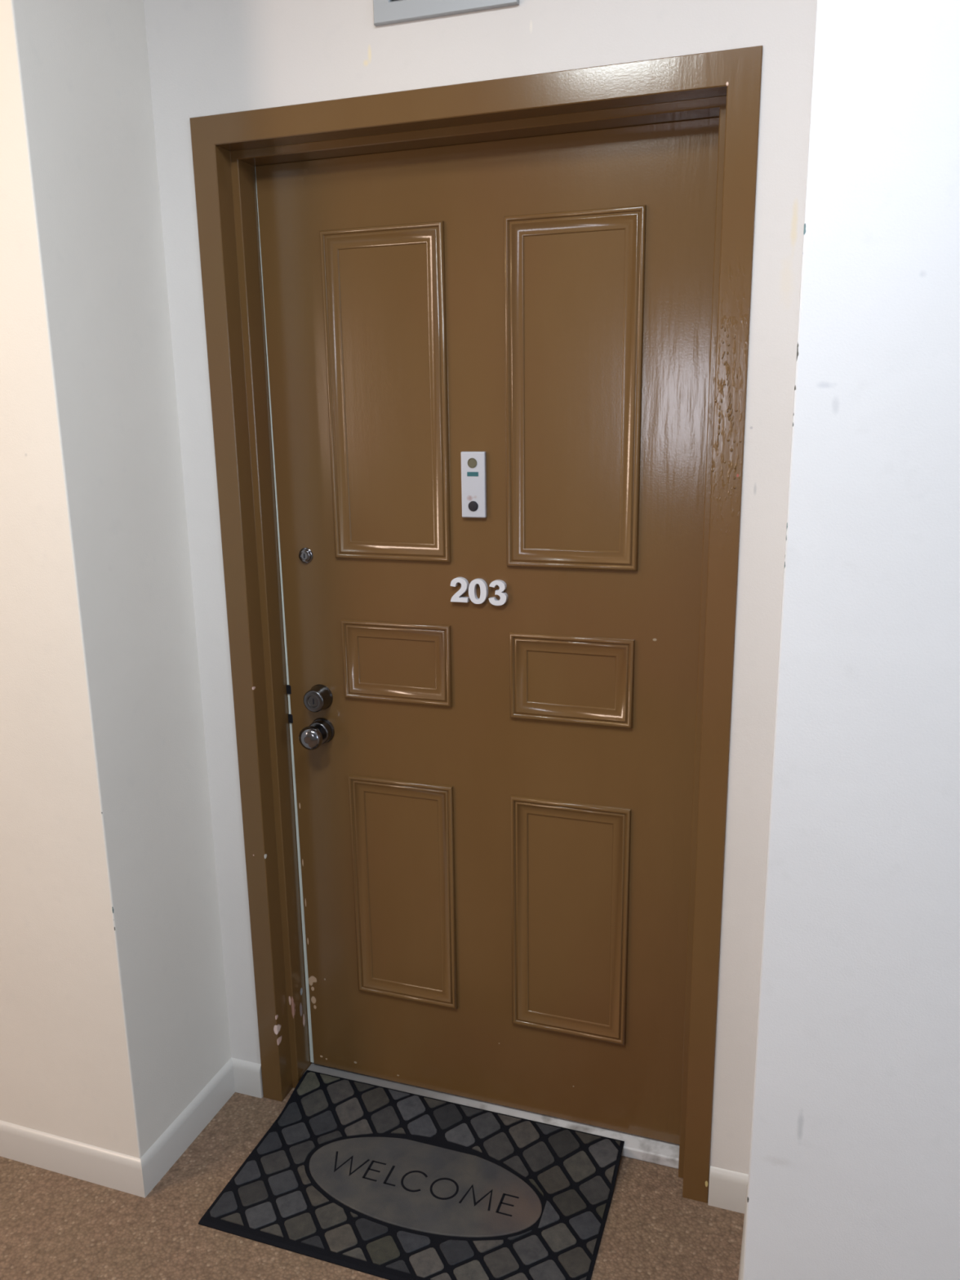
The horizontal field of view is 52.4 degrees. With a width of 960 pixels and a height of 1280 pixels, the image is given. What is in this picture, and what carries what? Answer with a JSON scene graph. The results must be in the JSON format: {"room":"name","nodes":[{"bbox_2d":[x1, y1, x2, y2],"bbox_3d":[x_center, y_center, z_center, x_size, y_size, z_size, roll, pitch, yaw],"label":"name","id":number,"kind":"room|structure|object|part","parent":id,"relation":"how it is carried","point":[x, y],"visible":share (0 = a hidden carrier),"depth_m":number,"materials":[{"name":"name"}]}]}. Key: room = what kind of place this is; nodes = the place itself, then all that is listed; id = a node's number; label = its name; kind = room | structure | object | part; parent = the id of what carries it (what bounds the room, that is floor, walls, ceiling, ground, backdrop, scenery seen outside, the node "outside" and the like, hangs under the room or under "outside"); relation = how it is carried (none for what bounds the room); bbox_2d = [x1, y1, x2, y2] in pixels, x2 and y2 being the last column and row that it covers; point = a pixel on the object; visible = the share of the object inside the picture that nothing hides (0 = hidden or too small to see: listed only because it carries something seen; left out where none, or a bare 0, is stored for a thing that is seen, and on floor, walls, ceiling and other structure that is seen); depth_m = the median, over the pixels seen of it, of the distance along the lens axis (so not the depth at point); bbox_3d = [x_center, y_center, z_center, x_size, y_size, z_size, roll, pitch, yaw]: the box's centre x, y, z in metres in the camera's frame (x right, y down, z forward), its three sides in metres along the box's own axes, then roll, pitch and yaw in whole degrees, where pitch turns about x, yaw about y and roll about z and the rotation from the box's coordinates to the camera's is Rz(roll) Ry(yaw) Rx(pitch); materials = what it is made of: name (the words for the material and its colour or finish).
{"room":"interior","nodes":[
{"label":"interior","id":0,"kind":"room"},
{"bbox_2d":[0,1087,744,1279],"bbox_3d":[-0.477,1.469,0.881,7.400,0.120,3.650,4,14,18],"label":"floor","id":1,"kind":"structure","parent":0,"point":[54,1225],"depth_m":1.92,"materials":[{"name":"carpet"}]},
{"bbox_2d":[198,1070,624,1279],"bbox_3d":[-0.124,1.118,2.016,0.767,0.032,0.448,4,14,18],"label":"doormat","id":2,"kind":"object","parent":1,"relation":"on","point":[385,1183],"visible":1,"depth_m":2.00,"materials":[{"name":"black rubber"}]},
{"bbox_3d":[-0.120,1.127,2.020,0.510,0.004,0.227,4,14,19],"label":"oval panel","id":3,"kind":"part","parent":2,"relation":"part of","materials":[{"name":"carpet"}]},
{"bbox_2d":[0,0,959,1279],"bbox_3d":[-0.080,-0.182,1.756,7.400,2.680,0.510,4,14,18],"label":"wall","id":4,"kind":"structure","parent":0,"point":[854,1168],"depth_m":1.53,"materials":[{"name":"paint"}]},
{"bbox_2d":[0,1057,263,1197],"bbox_3d":[-2.033,0.976,2.617,3.099,0.085,0.344,4,14,18],"label":"baseboard","id":5,"kind":"structure","parent":4,"relation":"attached to","point":[137,1176],"depth_m":2.08,"materials":[{"name":"white paint"}]},
{"bbox_2d":[302,1062,679,1168],"bbox_3d":[0.013,1.067,2.236,0.892,0.025,0.093,4,14,18],"label":"threshold","id":6,"kind":"object","parent":4,"relation":"attached to","point":[662,1153],"depth_m":2.17,"materials":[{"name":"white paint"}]},
{"bbox_2d":[707,1165,748,1279],"bbox_3d":[1.862,1.227,1.319,3.075,0.085,0.344,4,14,18],"label":"baseboard","id":7,"kind":"structure","parent":4,"relation":"attached to","point":[727,1189],"depth_m":1.94,"materials":[{"name":"white paint"}]},
{"bbox_2d":[143,0,817,1201],"bbox_3d":[-0.014,-0.218,1.906,1.190,2.680,0.175,4,14,18],"label":"wall","id":8,"kind":"structure","parent":0,"point":[206,57],"depth_m":1.72,"materials":[{"name":"paint"}]},
{"bbox_2d":[373,0,519,26],"bbox_3d":[-0.060,-1.150,1.597,0.256,0.224,0.010,4,14,18],"label":"air vent","id":9,"kind":"object","parent":8,"relation":"in","point":[385,11],"visible":1,"depth_m":1.63,"materials":[{"name":"grey metal"}]},
{"bbox_2d":[189,45,762,1203],"bbox_3d":[-0.014,0.066,1.963,1.024,2.100,0.167,4,14,18],"label":"trim","id":10,"kind":"structure","parent":8,"relation":"attached to","point":[227,148],"depth_m":1.83,"materials":[{"name":"brown paint"}]},
{"bbox_2d":[254,117,719,1144],"bbox_3d":[-0.011,0.081,1.978,0.890,2.003,0.110,4,14,18],"label":"door","id":11,"kind":"structure","parent":8,"relation":"in","point":[493,804],"depth_m":1.95,"materials":[{"name":"brown paint"}]},
{"bbox_3d":[-0.185,-0.473,1.916,0.256,0.638,0.010,4,14,18],"label":"panel moulding","id":12,"kind":"part","parent":11,"relation":"part of","materials":[{"name":"brown paint"}]},
{"bbox_3d":[-0.176,0.048,2.039,0.246,0.172,0.010,4,14,18],"label":"panel moulding","id":13,"kind":"part","parent":11,"relation":"part of","materials":[{"name":"brown paint"}]},
{"bbox_3d":[-0.170,0.561,2.161,0.244,0.530,0.010,4,14,18],"label":"panel moulding","id":14,"kind":"part","parent":11,"relation":"part of","materials":[{"name":"brown paint"}]},
{"bbox_2d":[450,577,469,602],"bbox_3d":[-0.041,-0.101,1.954,0.037,0.049,0.012,4,14,18],"label":"number","id":15,"kind":"object","parent":11,"relation":"attached to","point":[456,597],"depth_m":1.95,"materials":[{"name":"white plastic"}]},
{"bbox_2d":[460,451,486,517],"bbox_3d":[-0.012,-0.302,1.895,0.050,0.127,0.013,4,14,18],"label":"doorbell","id":16,"kind":"object","parent":11,"relation":"attached to","point":[473,464],"depth_m":1.89,"materials":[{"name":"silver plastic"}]},
{"bbox_2d":[468,578,488,604],"bbox_3d":[-0.003,-0.097,1.942,0.038,0.050,0.012,4,14,18],"label":"number","id":17,"kind":"object","parent":11,"relation":"attached to","point":[473,585],"depth_m":1.94,"materials":[{"name":"white plastic"}]},
{"bbox_2d":[488,579,507,605],"bbox_3d":[0.036,-0.094,1.929,0.037,0.050,0.012,4,14,18],"label":"number","id":18,"kind":"object","parent":11,"relation":"attached to","point":[502,584],"depth_m":1.92,"materials":[{"name":"white plastic"}]},
{"bbox_3d":[0.185,0.591,2.044,0.250,0.534,0.010,4,14,18],"label":"panel moulding","id":19,"kind":"part","parent":11,"relation":"part of","materials":[{"name":"brown paint"}]},
{"bbox_3d":[0.178,0.079,1.923,0.250,0.178,0.010,4,14,18],"label":"panel moulding","id":20,"kind":"part","parent":11,"relation":"part of","materials":[{"name":"brown paint"}]},
{"bbox_3d":[0.169,-0.448,1.798,0.257,0.640,0.010,4,14,18],"label":"panel moulding","id":21,"kind":"part","parent":11,"relation":"part of","materials":[{"name":"brown paint"}]}
]}

